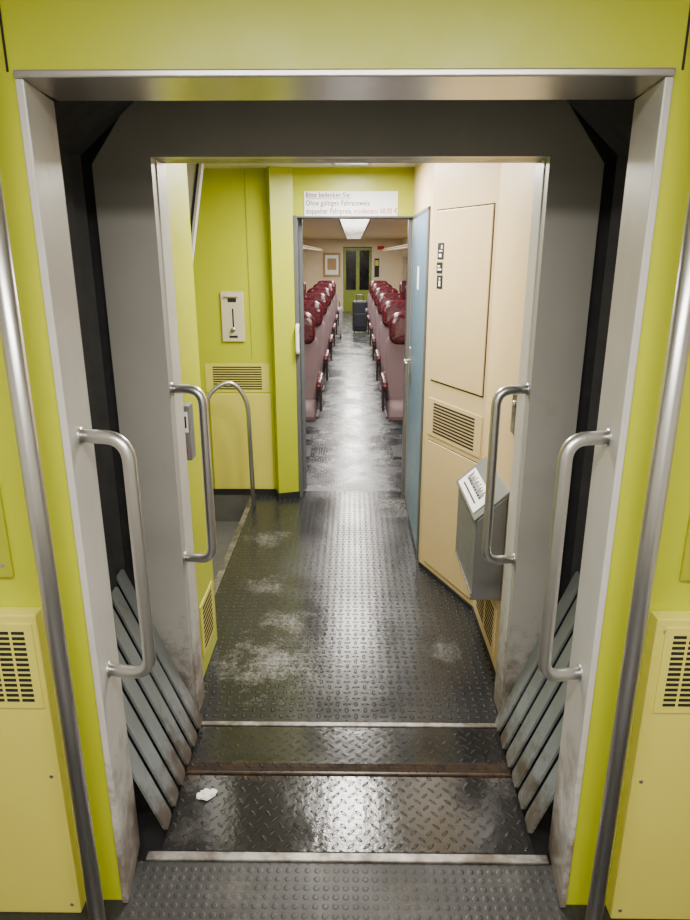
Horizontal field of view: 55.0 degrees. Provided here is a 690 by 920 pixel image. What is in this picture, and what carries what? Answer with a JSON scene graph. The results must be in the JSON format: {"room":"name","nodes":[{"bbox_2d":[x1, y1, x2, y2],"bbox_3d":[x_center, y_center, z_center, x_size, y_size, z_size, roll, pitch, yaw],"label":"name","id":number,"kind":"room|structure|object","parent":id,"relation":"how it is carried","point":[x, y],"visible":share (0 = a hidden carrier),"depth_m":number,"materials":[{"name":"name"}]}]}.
{"room":"train carriage","nodes":[
{"label":"train carriage","id":0,"kind":"room"},
{"bbox_2d":[212,521,239,580],"bbox_3d":[-0.838,0.798,3.848,0.344,0.200,1.820,0,17,1],"label":"floor","id":1,"kind":"structure","parent":0,"point":[225,530],"depth_m":4.39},
{"bbox_2d":[206,381,255,506],"bbox_3d":[-0.783,0.013,4.270,0.394,1.050,0.047,-6,18,-18],"label":"rail","id":2,"kind":"object","parent":1,"relation":"on","point":[236,386],"visible":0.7,"depth_m":4.24,"materials":[{"name":"silver metal"}]},
{"bbox_2d":[193,168,275,520],"bbox_3d":[-0.940,-0.580,4.409,0.920,2.500,0.055,0,17,1],"label":"wall","id":3,"kind":"structure","parent":0,"point":[220,262],"depth_m":4.19,"materials":[{"name":"paint"}]},
{"bbox_2d":[220,292,244,341],"bbox_3d":[-0.723,-0.919,4.261,0.145,0.315,0.032,0,17,1],"label":"wall device","id":4,"kind":"object","parent":3,"relation":"attached to","point":[232,304],"visible":1,"depth_m":4.26,"materials":[{"name":"beige metal"}]},
{"bbox_2d":[214,494,255,594],"bbox_3d":[-0.649,0.701,3.816,0.033,0.405,1.820,0,17,1],"label":"trim","id":5,"kind":"structure","parent":3,"relation":"attached to","point":[229,552],"depth_m":3.77,"materials":[{"name":"metal"}]},
{"bbox_2d":[205,364,269,391],"bbox_3d":[-0.712,-0.543,4.392,0.425,0.190,0.005,0,17,1],"label":"air vent","id":6,"kind":"object","parent":3,"relation":"in","point":[250,377],"visible":0.87,"depth_m":4.39,"materials":[{"name":"yellow metal"}]},
{"bbox_2d":[210,394,273,488],"bbox_3d":[-0.700,-0.121,4.519,0.410,0.672,0.012,0,17,1],"label":"panel","id":7,"kind":"object","parent":3,"relation":"attached to","point":[227,411],"visible":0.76,"depth_m":4.51,"materials":[{"name":"yellow plastic"}]},
{"bbox_2d":[244,168,251,351],"bbox_3d":[-0.610,-1.216,4.184,0.004,1.150,0.006,0,17,1],"label":"trim","id":8,"kind":"structure","parent":3,"relation":"attached to","point":[244,168],"depth_m":4.17,"materials":[{"name":"laminate"}]},
{"bbox_2d":[213,489,299,498],"bbox_3d":[-0.850,0.234,4.585,1.080,0.042,0.096,0,17,1],"label":"baseboard","id":9,"kind":"structure","parent":3,"relation":"attached to","point":[286,495],"depth_m":4.62,"materials":[{"name":"black rubber"}]},
{"bbox_2d":[269,166,298,492],"bbox_3d":[-0.390,-0.749,4.279,0.141,2.100,0.050,-5,18,-15],"label":"wall","id":10,"kind":"structure","parent":0,"point":[280,178],"depth_m":4.22,"materials":[{"name":"paint"}]},
{"bbox_2d":[303,238,304,281],"bbox_3d":[-1.284,-3.090,11.841,0.050,2.100,15.580,0,17,1],"label":"wall","id":11,"kind":"structure","parent":0,"point":[303,238],"depth_m":18.78,"materials":[{"name":"beige paint"}]},
{"bbox_2d":[303,245,323,250],"bbox_3d":[-0.954,-3.567,11.103,0.624,0.049,13.700,0,17,1],"label":"luggage rack","id":12,"kind":"object","parent":11,"relation":"attached to","point":[305,248],"visible":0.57,"depth_m":13.11,"materials":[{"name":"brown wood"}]},
{"bbox_2d":[204,163,416,167],"bbox_3d":[-0.188,-1.460,2.942,2.450,0.050,2.420,0,17,1],"label":"ceiling","id":13,"kind":"structure","parent":0,"point":[206,165],"depth_m":3.89,"materials":[{"name":"beige paint"}]},
{"bbox_2d":[186,163,203,259],"bbox_3d":[-0.836,-1.251,3.365,0.285,0.600,0.050,0,17,1],"label":"trim","id":14,"kind":"structure","parent":13,"relation":"attached to","point":[191,167],"depth_m":3.32,"materials":[{"name":"grey paint"}]},
{"bbox_2d":[190,163,198,233],"bbox_3d":[-0.768,-1.243,3.339,0.122,0.600,0.006,0,17,1],"label":"trim","id":15,"kind":"structure","parent":14,"relation":"attached to","point":[197,164],"depth_m":3.31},
{"bbox_2d":[331,163,371,164],"bbox_3d":[0.032,-1.531,3.305,0.220,0.030,0.660,0,17,1],"label":"recessed light","id":16,"kind":"object","parent":13,"relation":"in","point":[331,163],"visible":0.09,"depth_m":3.61,"materials":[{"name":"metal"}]},
{"bbox_2d":[162,311,521,737],"bbox_3d":[0.127,-1.694,10.985,2.800,0.060,18.010,0,17,1],"label":"floor","id":17,"kind":"structure","parent":0,"point":[326,609],"depth_m":3.17,"materials":[{"name":"metal"}]},
{"bbox_2d":[165,163,216,677],"bbox_3d":[-0.551,-0.164,2.391,0.065,2.100,0.388,0,17,1],"label":"partition panel","id":18,"kind":"object","parent":17,"relation":"on","point":[176,174],"visible":0.38,"depth_m":2.34,"materials":[{"name":"plastic"}]},
{"bbox_2d":[200,581,214,656],"bbox_3d":[-0.553,0.638,2.675,0.005,0.220,0.220,0,17,1],"label":"ventilation grille","id":19,"kind":"object","parent":18,"relation":"attached to","point":[207,618],"visible":1,"depth_m":2.66,"materials":[{"name":"yellow metal"}]},
{"bbox_2d":[266,167,278,492],"bbox_3d":[-0.442,-0.751,4.288,0.050,2.100,0.095,-5,18,-17],"label":"wall","id":20,"kind":"structure","parent":17,"relation":"on","point":[267,168],"depth_m":4.24,"materials":[{"name":"paint"}]},
{"bbox_2d":[303,281,306,292],"bbox_3d":[-0.897,-2.680,12.124,0.496,1.150,0.627,0,17,1],"label":"seat","id":21,"kind":"object","parent":17,"relation":"on","point":[304,283],"visible":0.04,"depth_m":12.15,"materials":[{"name":"fabric"}]},
{"bbox_2d":[304,312,323,457],"bbox_3d":[-0.428,-0.608,5.432,0.496,1.150,0.627,0,17,1],"label":"seat","id":22,"kind":"object","parent":17,"relation":"on","point":[313,378],"visible":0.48,"depth_m":5.52,"materials":[{"name":"fabric"}]},
{"bbox_2d":[305,399,317,421],"bbox_3d":[-0.429,-0.425,5.414,0.400,0.130,0.484,0,17,1],"label":"seat cushion","id":23,"kind":"object","parent":22,"relation":"on","point":[311,404],"depth_m":5.21,"materials":[{"name":"fabric"}]},
{"bbox_2d":[304,300,328,417],"bbox_3d":[-0.412,-1.022,6.769,0.496,1.150,0.627,0,17,1],"label":"seat","id":24,"kind":"object","parent":17,"relation":"on","point":[314,308],"visible":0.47,"depth_m":6.83,"materials":[{"name":"fabric"}]},
{"bbox_2d":[319,371,324,386],"bbox_3d":[-0.413,-0.839,6.751,0.400,0.130,0.484,0,17,1],"label":"armrest","id":25,"kind":"object","parent":24,"relation":"on","point":[323,372],"depth_m":6.73,"materials":[{"name":"fabric"}]},
{"bbox_2d":[304,293,332,390],"bbox_3d":[-0.396,-1.436,8.106,0.496,1.150,0.627,0,17,1],"label":"seat","id":26,"kind":"object","parent":17,"relation":"on","point":[321,298],"visible":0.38,"depth_m":8.15,"materials":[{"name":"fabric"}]},
{"bbox_2d":[307,288,335,371],"bbox_3d":[-0.380,-1.850,9.444,0.496,1.150,0.627,0,17,1],"label":"seat","id":27,"kind":"object","parent":17,"relation":"on","point":[325,291],"visible":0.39,"depth_m":9.48,"materials":[{"name":"fabric"}]},
{"bbox_2d":[312,284,337,334],"bbox_3d":[-0.364,-2.264,10.781,0.496,1.150,0.627,0,17,1],"label":"seat","id":28,"kind":"object","parent":17,"relation":"on","point":[329,286],"visible":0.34,"depth_m":10.81,"materials":[{"name":"fabric"}]},
{"bbox_2d":[317,280,339,345],"bbox_3d":[-0.348,-2.678,12.118,0.496,1.150,0.627,0,17,1],"label":"seat","id":29,"kind":"object","parent":17,"relation":"on","point":[332,283],"visible":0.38,"depth_m":12.15,"materials":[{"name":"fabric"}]},
{"bbox_2d":[335,300,341,337],"bbox_3d":[-0.183,-2.840,13.350,0.260,0.730,0.260,0,17,1],"label":"suitcase","id":30,"kind":"object","parent":17,"relation":"on","point":[339,328],"visible":0.47,"depth_m":13.27,"materials":[{"name":"grey plastic"}]},
{"bbox_2d":[92,100,603,723],"bbox_3d":[0.006,-0.035,2.141,1.415,2.000,0.150,0,17,1],"label":"portal","id":31,"kind":"object","parent":17,"relation":"on","point":[129,169],"visible":0.98,"depth_m":1.93,"materials":[{"name":"grey metal"}]},
{"bbox_2d":[352,294,367,333],"bbox_3d":[0.315,-3.083,14.002,0.320,0.810,0.260,0,17,1],"label":"suitcase","id":32,"kind":"object","parent":17,"relation":"on","point":[358,306],"visible":0.99,"depth_m":13.89,"materials":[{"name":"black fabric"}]},
{"bbox_2d":[365,280,387,345],"bbox_3d":[0.622,-2.675,12.107,0.496,1.150,0.627,0,17,1],"label":"seat","id":33,"kind":"object","parent":17,"relation":"on","point":[372,283],"visible":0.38,"depth_m":12.14,"materials":[{"name":"fabric"}]},
{"bbox_2d":[367,284,392,357],"bbox_3d":[0.606,-2.261,10.770,0.496,1.150,0.627,0,17,1],"label":"seat","id":34,"kind":"object","parent":17,"relation":"on","point":[375,286],"visible":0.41,"depth_m":10.80,"materials":[{"name":"fabric"}]},
{"bbox_2d":[369,288,398,371],"bbox_3d":[0.590,-1.847,9.433,0.496,1.150,0.627,0,17,1],"label":"seat","id":35,"kind":"object","parent":17,"relation":"on","point":[379,291],"visible":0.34,"depth_m":9.46,"materials":[{"name":"fabric"}]},
{"bbox_2d":[371,293,405,390],"bbox_3d":[0.574,-1.433,8.096,0.496,1.150,0.627,0,17,1],"label":"seat","id":36,"kind":"object","parent":17,"relation":"on","point":[383,298],"visible":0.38,"depth_m":8.14,"materials":[{"name":"fabric"}]},
{"bbox_2d":[375,300,405,417],"bbox_3d":[0.558,-1.019,6.758,0.496,1.150,0.627,0,17,1],"label":"seat","id":37,"kind":"object","parent":17,"relation":"on","point":[389,308],"visible":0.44,"depth_m":6.81,"materials":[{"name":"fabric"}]},
{"bbox_2d":[380,312,405,458],"bbox_3d":[0.542,-0.605,5.421,0.496,1.150,0.627,0,17,1],"label":"seat","id":38,"kind":"object","parent":17,"relation":"on","point":[392,380],"visible":0.39,"depth_m":5.51,"materials":[{"name":"fabric"}]},
{"bbox_2d":[386,399,402,421],"bbox_3d":[0.541,-0.422,5.403,0.400,0.130,0.484,0,17,1],"label":"seat cushion","id":39,"kind":"object","parent":38,"relation":"on","point":[394,407],"depth_m":5.20,"materials":[{"name":"fabric"}]},
{"bbox_2d":[399,280,405,295],"bbox_3d":[1.172,-2.673,12.101,0.496,1.150,0.627,0,17,1],"label":"seat","id":40,"kind":"object","parent":17,"relation":"on","point":[402,285],"visible":0.08,"depth_m":12.13,"materials":[{"name":"fabric"}]},
{"bbox_2d":[40,91,646,833],"bbox_3d":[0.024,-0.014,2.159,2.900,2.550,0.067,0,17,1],"label":"gangway bellows","id":41,"kind":"structure","parent":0,"point":[609,157],"depth_m":2.01,"materials":[{"name":"black rubber"}]},
{"bbox_2d":[135,735,553,864],"bbox_3d":[0.020,1.101,2.126,1.800,0.039,0.590,0,17,1],"label":"floor","id":42,"kind":"structure","parent":0,"point":[152,835],"depth_m":2.04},
{"bbox_2d":[161,775,534,854],"bbox_3d":[0.008,1.080,2.000,1.048,0.054,0.290,0,17,1],"label":"plate","id":43,"kind":"object","parent":42,"relation":"on","point":[302,814],"visible":0.75,"depth_m":1.97,"materials":[{"name":"grey metal"}]},
{"bbox_2d":[196,788,216,800],"bbox_3d":[-0.427,1.030,2.048,0.062,0.016,0.047,0,17,1],"label":"paper scrap","id":44,"kind":"object","parent":43,"relation":"on","point":[206,794],"visible":1,"depth_m":2.04,"materials":[{"name":"white paper"}]},
{"bbox_2d":[186,770,510,777],"bbox_3d":[0.010,1.034,2.146,1.048,0.055,0.014,0,17,1],"label":"trim","id":45,"kind":"structure","parent":43,"relation":"attached to","point":[188,772],"depth_m":2.13,"materials":[{"name":"metal"}]},
{"bbox_2d":[187,727,509,772],"bbox_3d":[0.011,0.995,2.251,1.048,0.068,0.208,0,17,1],"label":"plate","id":46,"kind":"object","parent":42,"relation":"on","point":[215,748],"visible":0.7,"depth_m":2.23,"materials":[{"name":"grey metal"}]},
{"bbox_2d":[0,0,689,904],"bbox_3d":[0.015,0.059,1.416,2.900,2.250,0.070,0,17,1],"label":"wall","id":47,"kind":"structure","parent":0,"point":[45,34],"depth_m":1.17,"materials":[{"name":"plastic"}]},
{"bbox_2d":[0,488,14,576],"bbox_3d":[-0.953,0.116,1.402,0.465,0.290,0.012,0,17,1],"label":"wall panel","id":48,"kind":"object","parent":47,"relation":"attached to","point":[6,564],"visible":1,"depth_m":1.42,"materials":[{"name":"plastic"}]},
{"bbox_2d":[0,607,85,912],"bbox_3d":[-0.928,0.738,1.580,0.515,0.855,0.040,0,17,1],"label":"wall panel","id":49,"kind":"object","parent":47,"relation":"attached to","point":[41,871],"visible":0.91,"depth_m":1.59,"materials":[{"name":"yellow laminate"}]},
{"bbox_2d":[0,623,44,707],"bbox_3d":[-0.798,0.458,1.470,0.235,0.215,0.005,0,17,1],"label":"ventilation grille","id":50,"kind":"object","parent":49,"relation":"attached to","point":[20,682],"visible":1,"depth_m":1.47,"materials":[{"name":"yellow metal"}]},
{"bbox_2d":[13,68,675,907],"bbox_3d":[-0.005,0.200,1.542,1.310,1.906,0.257,0,17,1],"label":"doorway","id":51,"kind":"structure","parent":47,"relation":"in","point":[37,112],"depth_m":1.35,"materials":[{"name":"grey paint"}]},
{"bbox_2d":[0,8,689,71],"bbox_3d":[-0.003,-0.817,1.108,1.176,0.295,0.002,0,17,1],"label":"trim","id":52,"kind":"structure","parent":47,"relation":"attached to","point":[1,23],"depth_m":1.14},
{"bbox_2d":[146,851,548,864],"bbox_3d":[0.005,1.112,1.841,1.113,0.026,0.028,0,17,1],"label":"trim","id":53,"kind":"structure","parent":47,"relation":"attached to","point":[178,856],"depth_m":1.83,"materials":[{"name":"metal"}]},
{"bbox_2d":[606,611,689,918],"bbox_3d":[0.942,0.745,1.559,0.545,0.855,0.040,0,17,1],"label":"wall panel","id":54,"kind":"object","parent":47,"relation":"attached to","point":[650,873],"visible":1,"depth_m":1.57,"materials":[{"name":"yellow laminate"}]},
{"bbox_2d":[652,628,689,712],"bbox_3d":[0.807,0.464,1.452,0.235,0.215,0.005,0,17,1],"label":"ventilation grille","id":55,"kind":"object","parent":54,"relation":"attached to","point":[672,694],"visible":1,"depth_m":1.45,"materials":[{"name":"yellow metal"}]},
{"bbox_2d":[679,515,689,580],"bbox_3d":[0.967,0.122,1.381,0.495,0.290,0.012,0,17,1],"label":"wall panel","id":56,"kind":"object","parent":47,"relation":"attached to","point":[685,566],"visible":1,"depth_m":1.41,"materials":[{"name":"plastic"}]},
{"bbox_2d":[0,861,689,919],"bbox_3d":[0.001,1.525,0.585,2.900,0.060,2.615,0,17,1],"label":"floor","id":57,"kind":"structure","parent":0,"point":[160,890],"depth_m":1.74,"materials":[{"name":"metal"}]},
{"bbox_2d":[0,176,105,919],"bbox_3d":[-0.600,0.121,1.301,0.056,2.200,0.056,0,17,1],"label":"pole","id":58,"kind":"object","parent":57,"relation":"on","point":[11,333],"visible":1,"depth_m":1.31,"materials":[{"name":"silver metal"}]},
{"bbox_2d":[585,189,689,919],"bbox_3d":[0.597,0.125,1.288,0.056,2.200,0.056,0,17,1],"label":"pole","id":59,"kind":"object","parent":57,"relation":"on","point":[678,346],"visible":1,"depth_m":1.30,"materials":[{"name":"silver metal"}]},
{"bbox_2d":[292,176,407,238],"bbox_3d":[0.141,-4.061,11.545,2.800,0.050,15.540,0,17,1],"label":"ceiling","id":60,"kind":"structure","parent":0,"point":[311,228],"depth_m":12.07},
{"bbox_2d":[343,231,364,234],"bbox_3d":[0.180,-4.516,13.152,0.400,0.030,1.840,0,17,1],"label":"recessed light","id":61,"kind":"object","parent":60,"relation":"in","point":[345,232],"visible":0.82,"depth_m":12.96,"materials":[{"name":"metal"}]},
{"bbox_2d":[345,235,362,236],"bbox_3d":[0.203,-5.093,15.014,0.400,0.030,1.840,0,17,1],"label":"recessed light","id":62,"kind":"object","parent":60,"relation":"in","point":[345,235],"visible":0.65,"depth_m":14.83,"materials":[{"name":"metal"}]},
{"bbox_2d":[346,237,361,238],"bbox_3d":[0.225,-5.669,16.877,0.400,0.030,1.840,0,17,1],"label":"recessed light","id":63,"kind":"object","parent":60,"relation":"in","point":[346,237],"visible":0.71,"depth_m":16.69,"materials":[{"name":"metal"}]},
{"bbox_2d":[339,221,369,226],"bbox_3d":[0.135,-3.363,9.426,0.400,0.030,1.840,0,17,1],"label":"recessed light","id":64,"kind":"object","parent":60,"relation":"in","point":[342,223],"visible":0.8,"depth_m":9.24,"materials":[{"name":"plastic"}]},
{"bbox_2d":[342,227,366,230],"bbox_3d":[0.158,-3.939,11.289,0.400,0.030,1.840,0,17,1],"label":"recessed light","id":65,"kind":"object","parent":60,"relation":"in","point":[343,228],"visible":0.8,"depth_m":11.08,"materials":[{"name":"plastic"}]},
{"bbox_2d":[338,219,370,220],"bbox_3d":[0.113,-2.786,7.564,0.400,0.030,1.840,0,17,1],"label":"recessed light","id":66,"kind":"object","parent":60,"relation":"in","point":[338,219],"visible":0.18,"depth_m":8.07,"materials":[{"name":"plastic"}]},
{"bbox_2d":[201,721,500,732],"bbox_3d":[0.015,0.951,2.362,1.075,0.026,0.021,0,17,1],"label":"trim","id":67,"kind":"structure","parent":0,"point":[204,723],"depth_m":2.35,"materials":[{"name":"metal"}]},
{"bbox_2d":[304,239,401,310],"bbox_3d":[0.231,-5.396,19.291,2.800,2.100,0.050,0,17,1],"label":"wall","id":68,"kind":"structure","parent":0,"point":[313,259],"depth_m":19.14,"materials":[{"name":"beige paint"}]},
{"bbox_2d":[323,253,340,276],"bbox_3d":[-0.380,-5.643,19.177,0.500,0.680,0.036,0,17,1],"label":"framed poster","id":69,"kind":"object","parent":68,"relation":"attached to","point":[331,261],"visible":1,"depth_m":19.16,"materials":[{"name":"white paper"}]},
{"bbox_2d":[325,255,337,274],"bbox_3d":[-0.380,-5.639,19.164,0.380,0.540,0.005,0,17,1],"label":"print","id":70,"kind":"object","parent":69,"relation":"attached to","point":[331,261],"depth_m":19.16},
{"bbox_2d":[344,248,370,311],"bbox_3d":[0.360,-5.248,19.319,0.800,1.800,0.040,0,17,1],"label":"door","id":71,"kind":"structure","parent":68,"relation":"in","point":[349,295],"depth_m":19.38,"materials":[{"name":"paint"}]},
{"bbox_2d":[346,250,368,289],"bbox_3d":[0.365,-5.499,19.218,0.670,1.100,0.008,0,17,1],"label":"window","id":72,"kind":"structure","parent":71,"relation":"in","point":[350,254],"depth_m":19.22,"materials":[{"name":"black glass"}]},
{"bbox_2d":[374,258,378,276],"bbox_3d":[0.920,-5.565,19.197,0.140,0.520,0.014,0,17,1],"label":"notice sign","id":73,"kind":"object","parent":68,"relation":"attached to","point":[376,260],"visible":1,"depth_m":19.19,"materials":[{"name":"black"}]},
{"bbox_2d":[292,167,414,215],"bbox_3d":[0.068,-1.637,4.060,0.765,0.274,0.115,0,17,1],"label":"wall header","id":74,"kind":"structure","parent":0,"point":[400,179],"depth_m":3.99,"materials":[{"name":"paint"}]},
{"bbox_2d":[295,219,306,488],"bbox_3d":[-0.293,-0.633,4.361,0.043,1.810,0.222,0,17,1],"label":"door","id":75,"kind":"structure","parent":74,"relation":"in","point":[300,220],"depth_m":4.39,"materials":[{"name":"grey metal"}]},
{"bbox_2d":[304,191,397,215],"bbox_3d":[0.036,-1.554,4.020,0.567,0.140,0.010,0,17,1],"label":"notice sign","id":76,"kind":"object","parent":74,"relation":"attached to","point":[316,203],"visible":1,"depth_m":4.02,"materials":[{"name":"white"}]},
{"bbox_2d":[293,215,412,496],"bbox_3d":[0.049,-0.636,4.370,0.734,1.830,0.135,0,17,1],"label":"trim","id":77,"kind":"structure","parent":74,"relation":"attached to","point":[296,218],"depth_m":4.28,"materials":[{"name":"grey metal"}]},
{"bbox_2d":[401,237,407,280],"bbox_3d":[1.566,-3.080,11.810,0.050,2.100,15.580,0,17,1],"label":"wall","id":78,"kind":"structure","parent":0,"point":[404,240],"depth_m":18.39,"materials":[{"name":"beige paint"}]},
{"bbox_2d":[382,244,406,250],"bbox_3d":[1.222,-3.560,11.079,0.624,0.049,13.700,0,17,1],"label":"luggage rack","id":79,"kind":"object","parent":78,"relation":"attached to","point":[401,247],"visible":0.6,"depth_m":13.11,"materials":[{"name":"beige metal"}]},
{"bbox_2d":[402,257,406,280],"bbox_3d":[1.609,-5.113,17.870,0.012,0.700,1.400,0,17,1],"label":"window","id":80,"kind":"structure","parent":78,"relation":"in","point":[404,275],"depth_m":17.86,"materials":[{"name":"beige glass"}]},
{"bbox_2d":[405,163,434,561],"bbox_3d":[0.435,-0.607,3.822,0.050,2.100,1.170,0,17,1],"label":"wall","id":81,"kind":"structure","parent":0,"point":[423,172],"depth_m":3.41,"materials":[{"name":"beige laminate"}]},
{"bbox_2d":[404,211,427,547],"bbox_3d":[0.382,-0.456,3.790,0.054,1.770,0.800,0,17,1],"label":"door","id":82,"kind":"structure","parent":81,"relation":"in","point":[419,251],"depth_m":3.71,"materials":[{"name":"blue paint"}]},
{"bbox_2d":[417,266,418,289],"bbox_3d":[0.397,-0.990,3.604,0.002,0.120,0.080,0,17,1],"label":"door sign","id":83,"kind":"object","parent":82,"relation":"attached to","point":[418,266],"visible":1,"depth_m":3.58,"materials":[{"name":"white plastic"}]},
{"bbox_2d":[405,206,430,557],"bbox_3d":[0.404,-0.451,3.789,0.011,1.820,0.845,0,17,1],"label":"trim","id":84,"kind":"structure","parent":81,"relation":"attached to","point":[428,208],"depth_m":3.38,"materials":[{"name":"silver metal"}]},
{"bbox_2d":[420,163,500,605],"bbox_3d":[0.526,-0.367,3.047,0.050,2.100,0.512,-7,19,-22],"label":"wall","id":85,"kind":"structure","parent":0,"point":[455,184],"depth_m":2.91,"materials":[{"name":"beige laminate"}]},
{"bbox_2d":[436,275,442,288],"bbox_3d":[0.434,-0.818,3.048,0.002,0.060,0.050,-7,19,-22],"label":"sticker","id":86,"kind":"object","parent":85,"relation":"attached to","point":[439,277],"visible":1,"depth_m":3.04,"materials":[{"name":"black"}]},
{"bbox_2d":[436,262,442,273],"bbox_3d":[0.432,-0.879,3.034,0.002,0.050,0.052,-7,19,-22],"label":"sticker","id":87,"kind":"object","parent":85,"relation":"attached to","point":[439,269],"visible":1,"depth_m":3.03,"materials":[{"name":"black"}]},
{"bbox_2d":[437,243,443,258],"bbox_3d":[0.434,-0.948,3.008,0.002,0.072,0.054,-7,19,-22],"label":"sticker","id":88,"kind":"object","parent":85,"relation":"attached to","point":[440,255],"visible":1,"depth_m":3.01,"materials":[{"name":"black"}]},
{"bbox_2d":[424,440,476,597],"bbox_3d":[0.505,0.277,3.224,0.005,0.665,0.445,-7,19,-22],"label":"panel","id":89,"kind":"object","parent":85,"relation":"attached to","point":[445,466],"visible":0.76,"depth_m":3.26,"materials":[{"name":"beige plastic"}]},
{"bbox_2d":[424,439,476,599],"bbox_3d":[0.506,0.276,3.225,0.002,0.673,0.453,-7,19,-22],"label":"trim","id":90,"kind":"structure","parent":85,"relation":"attached to","point":[428,439],"depth_m":3.17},
{"bbox_2d":[427,397,482,457],"bbox_3d":[0.503,-0.160,3.094,0.005,0.185,0.465,-7,19,-22],"label":"air vent","id":91,"kind":"object","parent":85,"relation":"in","point":[462,429],"visible":1,"depth_m":3.07,"materials":[{"name":"beige metal"}]},
{"bbox_2d":[419,562,495,679],"bbox_3d":[0.552,0.721,3.044,0.123,0.022,1.141,-3,17,-9],"label":"baseboard","id":92,"kind":"structure","parent":85,"relation":"attached to","point":[421,565],"depth_m":3.14,"materials":[{"name":"black rubber"}]},
{"bbox_2d":[431,204,493,395],"bbox_3d":[0.503,-0.701,2.924,0.006,0.770,0.440,-7,19,-22],"label":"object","id":93,"kind":"structure","parent":85,"relation":"attached to","point":[460,308],"depth_m":2.89,"materials":[{"name":"beige laminate"}]},
{"bbox_2d":[430,203,495,397],"bbox_3d":[0.505,-0.701,2.924,0.002,0.782,0.452,-7,19,-22],"label":"trim","id":94,"kind":"structure","parent":85,"relation":"attached to","point":[488,203],"depth_m":2.77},
{"bbox_2d":[473,163,535,671],"bbox_3d":[0.623,-0.199,2.501,0.050,2.100,0.650,0,17,1],"label":"wall","id":95,"kind":"structure","parent":0,"point":[517,179],"depth_m":2.44,"materials":[{"name":"beige plastic"}]},
{"bbox_2d":[455,456,509,599],"bbox_3d":[0.538,0.262,2.676,0.122,0.447,0.446,0,17,1],"label":"waste bin","id":96,"kind":"object","parent":95,"relation":"attached to","point":[483,579],"visible":0.95,"depth_m":2.52,"materials":[{"name":"hammered grey metal"},{"name":"black ink"},{"name":"aluminium"}]},
{"bbox_2d":[475,600,496,655],"bbox_3d":[0.597,0.628,2.825,0.005,0.210,0.400,0,17,1],"label":"air vent","id":97,"kind":"object","parent":95,"relation":"in","point":[486,609],"visible":0.65,"depth_m":2.74,"materials":[{"name":"yellow metal"}]},
{"bbox_2d":[510,384,516,434],"bbox_3d":[0.587,-0.170,2.291,0.017,0.170,0.090,0,17,1],"label":"switch plate","id":98,"kind":"object","parent":95,"relation":"attached to","point":[514,399],"visible":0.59,"depth_m":2.30,"materials":[{"name":"metal"}]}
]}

